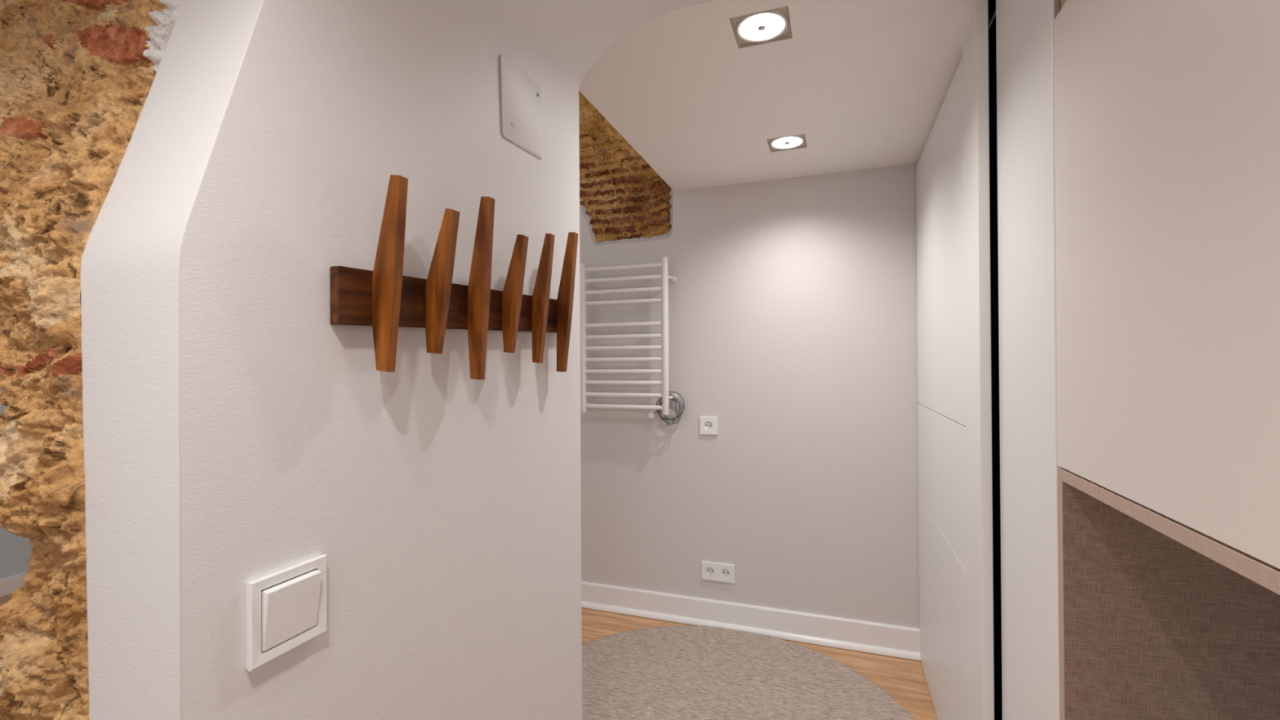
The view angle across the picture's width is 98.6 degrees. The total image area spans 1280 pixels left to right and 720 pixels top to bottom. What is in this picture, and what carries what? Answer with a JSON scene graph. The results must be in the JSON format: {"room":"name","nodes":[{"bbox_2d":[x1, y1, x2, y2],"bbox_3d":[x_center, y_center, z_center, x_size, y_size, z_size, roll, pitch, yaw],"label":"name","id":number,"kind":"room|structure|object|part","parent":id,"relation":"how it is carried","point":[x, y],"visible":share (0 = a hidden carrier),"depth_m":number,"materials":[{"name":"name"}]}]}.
{"room":"entrance hallway","nodes":[
{"label":"entrance hallway","id":0,"kind":"room"},
{"bbox_2d":[0,389,35,578],"bbox_3d":[-3.853,-0.150,1.580,0.082,2.760,4.800,0,0,20],"label":"wall","id":1,"kind":"structure","parent":0,"point":[15,557],"depth_m":2.92,"materials":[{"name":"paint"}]},
{"bbox_2d":[0,572,26,596],"bbox_3d":[-3.819,1.183,1.501,0.018,0.092,4.683,0,0,20],"label":"baseboard","id":2,"kind":"structure","parent":1,"relation":"attached to","point":[8,584],"depth_m":2.90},
{"bbox_2d":[0,0,184,719],"bbox_3d":[-0.891,0.253,0.870,1.014,1.914,0.507,0,0,20],"label":"stone wall","id":3,"kind":"structure","parent":0,"point":[77,77],"depth_m":0.52,"materials":[{"name":"brown stone"}]},
{"bbox_2d":[80,0,265,719],"bbox_3d":[-0.382,0.181,0.705,0.164,2.050,0.468,0,0,20],"label":"wall","id":4,"kind":"structure","parent":0,"point":[130,271],"depth_m":0.49,"materials":[{"name":"white paint"}]},
{"bbox_2d":[180,0,715,719],"bbox_3d":[0.301,0.142,0.622,1.450,2.120,0.766,0,0,20],"label":"wall","id":5,"kind":"structure","parent":0,"point":[442,504],"depth_m":0.67,"materials":[{"name":"white paint"}]},
{"bbox_2d":[245,554,326,671],"bbox_3d":[-0.344,0.245,0.543,0.015,0.081,0.081,0,0,20],"label":"light switch","id":6,"kind":"object","parent":5,"relation":"attached to","point":[295,609],"visible":1,"depth_m":0.53,"materials":[{"name":"white plastic"}]},
{"bbox_2d":[329,174,577,379],"bbox_3d":[-0.219,-0.107,0.838,0.058,0.270,0.537,0,0,20],"label":"coat rack","id":7,"kind":"object","parent":5,"relation":"attached to","point":[385,300],"visible":1,"depth_m":0.71,"materials":[{"name":"brown wood"}]},
{"bbox_2d":[500,55,542,159],"bbox_3d":[-0.204,-0.438,0.965,0.004,0.138,0.138,0,0,19],"label":"access cover","id":8,"kind":"object","parent":5,"relation":"attached to","point":[521,96],"visible":1,"depth_m":0.95,"materials":[{"name":"white paint"}]},
{"bbox_2d":[0,594,937,719],"bbox_3d":[-1.387,1.236,0.700,5.300,0.050,4.800,0,0,20],"label":"floor","id":9,"kind":"structure","parent":0,"point":[904,680],"depth_m":2.20,"materials":[{"name":"brown wood"}]},
{"bbox_2d":[582,625,915,719],"bbox_3d":[0.201,1.202,1.774,1.433,0.012,1.433,0,0,20],"label":"round rug","id":10,"kind":"object","parent":9,"relation":"on","point":[664,673],"visible":0.83,"depth_m":2.05,"materials":[{"name":"beige carpet"}]},
{"bbox_2d":[915,0,1002,719],"bbox_3d":[1.252,0.119,1.638,0.637,2.165,1.036,0,0,20],"label":"wardrobe","id":11,"kind":"object","parent":9,"relation":"on","point":[957,239],"visible":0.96,"depth_m":1.51,"materials":[{"name":"white paint"}]},
{"bbox_3d":[1.055,-0.304,2.014,0.019,0.954,0.459,0,0,20],"label":"door","id":12,"kind":"part","parent":11,"relation":"part of","materials":[{"name":"white paint"}]},
{"bbox_3d":[1.058,0.360,2.011,0.019,0.368,0.459,0,0,20],"label":"drawer","id":13,"kind":"part","parent":11,"relation":"part of","materials":[{"name":"white paint"}]},
{"bbox_3d":[1.061,0.873,2.008,0.019,0.655,0.459,0,0,20],"label":"door","id":14,"kind":"part","parent":11,"relation":"part of","materials":[{"name":"white paint"}]},
{"bbox_3d":[0.909,-0.305,1.603,0.019,0.954,0.412,0,0,20],"label":"door","id":15,"kind":"part","parent":11,"relation":"part of","materials":[{"name":"white paint"}]},
{"bbox_3d":[0.912,0.358,1.599,0.019,0.368,0.412,0,0,20],"label":"drawer","id":16,"kind":"part","parent":11,"relation":"part of","materials":[{"name":"white paint"}]},
{"bbox_3d":[0.915,0.872,1.597,0.019,0.655,0.412,0,0,20],"label":"door","id":17,"kind":"part","parent":11,"relation":"part of","materials":[{"name":"white paint"}]},
{"bbox_3d":[0.819,0.185,1.333,0.024,2.036,0.150,0,0,20],"label":"panel","id":18,"kind":"part","parent":11,"relation":"part of","materials":[{"name":"white paint"}]},
{"bbox_3d":[1.011,-0.959,1.726,0.090,0.005,1.034,0,0,20],"label":"pocket lid","id":19,"kind":"part","parent":11,"relation":"part of","materials":[{"name":"black"}]},
{"bbox_3d":[0.961,-0.820,1.649,0.006,0.014,0.855,0,0,20],"label":"rail","id":20,"kind":"part","parent":11,"relation":"part of","materials":[{"name":"black metal"}]},
{"bbox_2d":[995,0,1061,719],"bbox_3d":[0.771,0.148,1.074,0.038,2.094,0.340,0,0,20],"label":"sliding door","id":21,"kind":"structure","parent":9,"relation":"on","point":[1025,132],"depth_m":1.05,"materials":[{"name":"white paint"}]},
{"bbox_2d":[1053,0,1279,719],"bbox_3d":[0.594,0.240,-0.029,0.444,1.913,1.845,0,0,20],"label":"upper cabinet","id":22,"kind":"object","parent":9,"relation":"on","point":[1166,113],"visible":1,"depth_m":0.68,"materials":[{"name":"white laminate"}]},
{"bbox_3d":[0.589,-0.645,-0.034,0.439,0.143,1.825,0,0,20],"label":"panel","id":23,"kind":"part","parent":22,"relation":"part of","materials":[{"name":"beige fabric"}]},
{"bbox_3d":[0.902,0.472,0.830,0.442,0.552,0.020,0,0,20],"label":"niche panel","id":24,"kind":"part","parent":22,"relation":"part of","materials":[{"name":"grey fabric"}]},
{"bbox_2d":[578,90,671,242],"bbox_3d":[-0.171,-0.941,2.572,0.632,0.767,0.318,0,0,20],"label":"brick wall","id":25,"kind":"structure","parent":0,"point":[623,197],"depth_m":2.67,"materials":[{"name":"brown brick"}]},
{"bbox_2d":[579,163,919,628],"bbox_3d":[-0.983,-0.137,2.998,4.545,2.717,0.026,0,0,20],"label":"wall","id":26,"kind":"structure","parent":0,"point":[793,301],"depth_m":2.43,"materials":[{"name":"beige paint"}]},
{"bbox_2d":[579,257,684,425],"bbox_3d":[-0.049,-0.082,2.605,0.524,0.770,0.090,0,0,20],"label":"towel radiator","id":27,"kind":"object","parent":26,"relation":"attached to","point":[584,282],"visible":1,"depth_m":2.56,"materials":[{"name":"white metal"}]},
{"bbox_2d":[699,416,717,435],"bbox_3d":[0.313,0.300,2.517,0.081,0.081,0.010,0,0,20],"label":"power socket","id":28,"kind":"object","parent":26,"relation":"attached to","point":[708,425],"visible":1,"depth_m":2.52,"materials":[{"name":"white plastic"}]},
{"bbox_2d":[701,560,734,583],"bbox_3d":[0.354,0.964,2.501,0.152,0.081,0.010,0,0,20],"label":"power socket","id":29,"kind":"object","parent":26,"relation":"attached to","point":[716,571],"visible":1,"depth_m":2.50,"materials":[{"name":"white plastic"}]},
{"bbox_2d":[581,581,920,661],"bbox_3d":[-0.950,1.162,2.960,4.413,0.118,0.015,0,0,20],"label":"baseboard","id":30,"kind":"structure","parent":26,"relation":"attached to","point":[851,630],"depth_m":2.43,"materials":[{"name":"white wood"}]},
{"bbox_2d":[578,0,985,191],"bbox_3d":[0.435,-0.903,1.798,1.044,0.211,1.531,0,0,20],"label":"ceiling","id":31,"kind":"structure","parent":0,"point":[866,83],"depth_m":1.60,"materials":[{"name":"paint"}]},
{"bbox_2d":[729,5,791,48],"bbox_3d":[0.294,-0.815,1.328,0.131,0.034,0.131,0,0,20],"label":"recessed light","id":32,"kind":"object","parent":31,"relation":"in","point":[771,25],"visible":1,"depth_m":1.33,"materials":[{"name":"white"}]},
{"bbox_2d":[766,133,806,151],"bbox_3d":[0.541,-0.812,2.026,0.131,0.034,0.131,0,0,20],"label":"recessed light","id":33,"kind":"object","parent":31,"relation":"in","point":[797,141],"visible":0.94,"depth_m":2.04,"materials":[{"name":"silver metal"}]}
]}

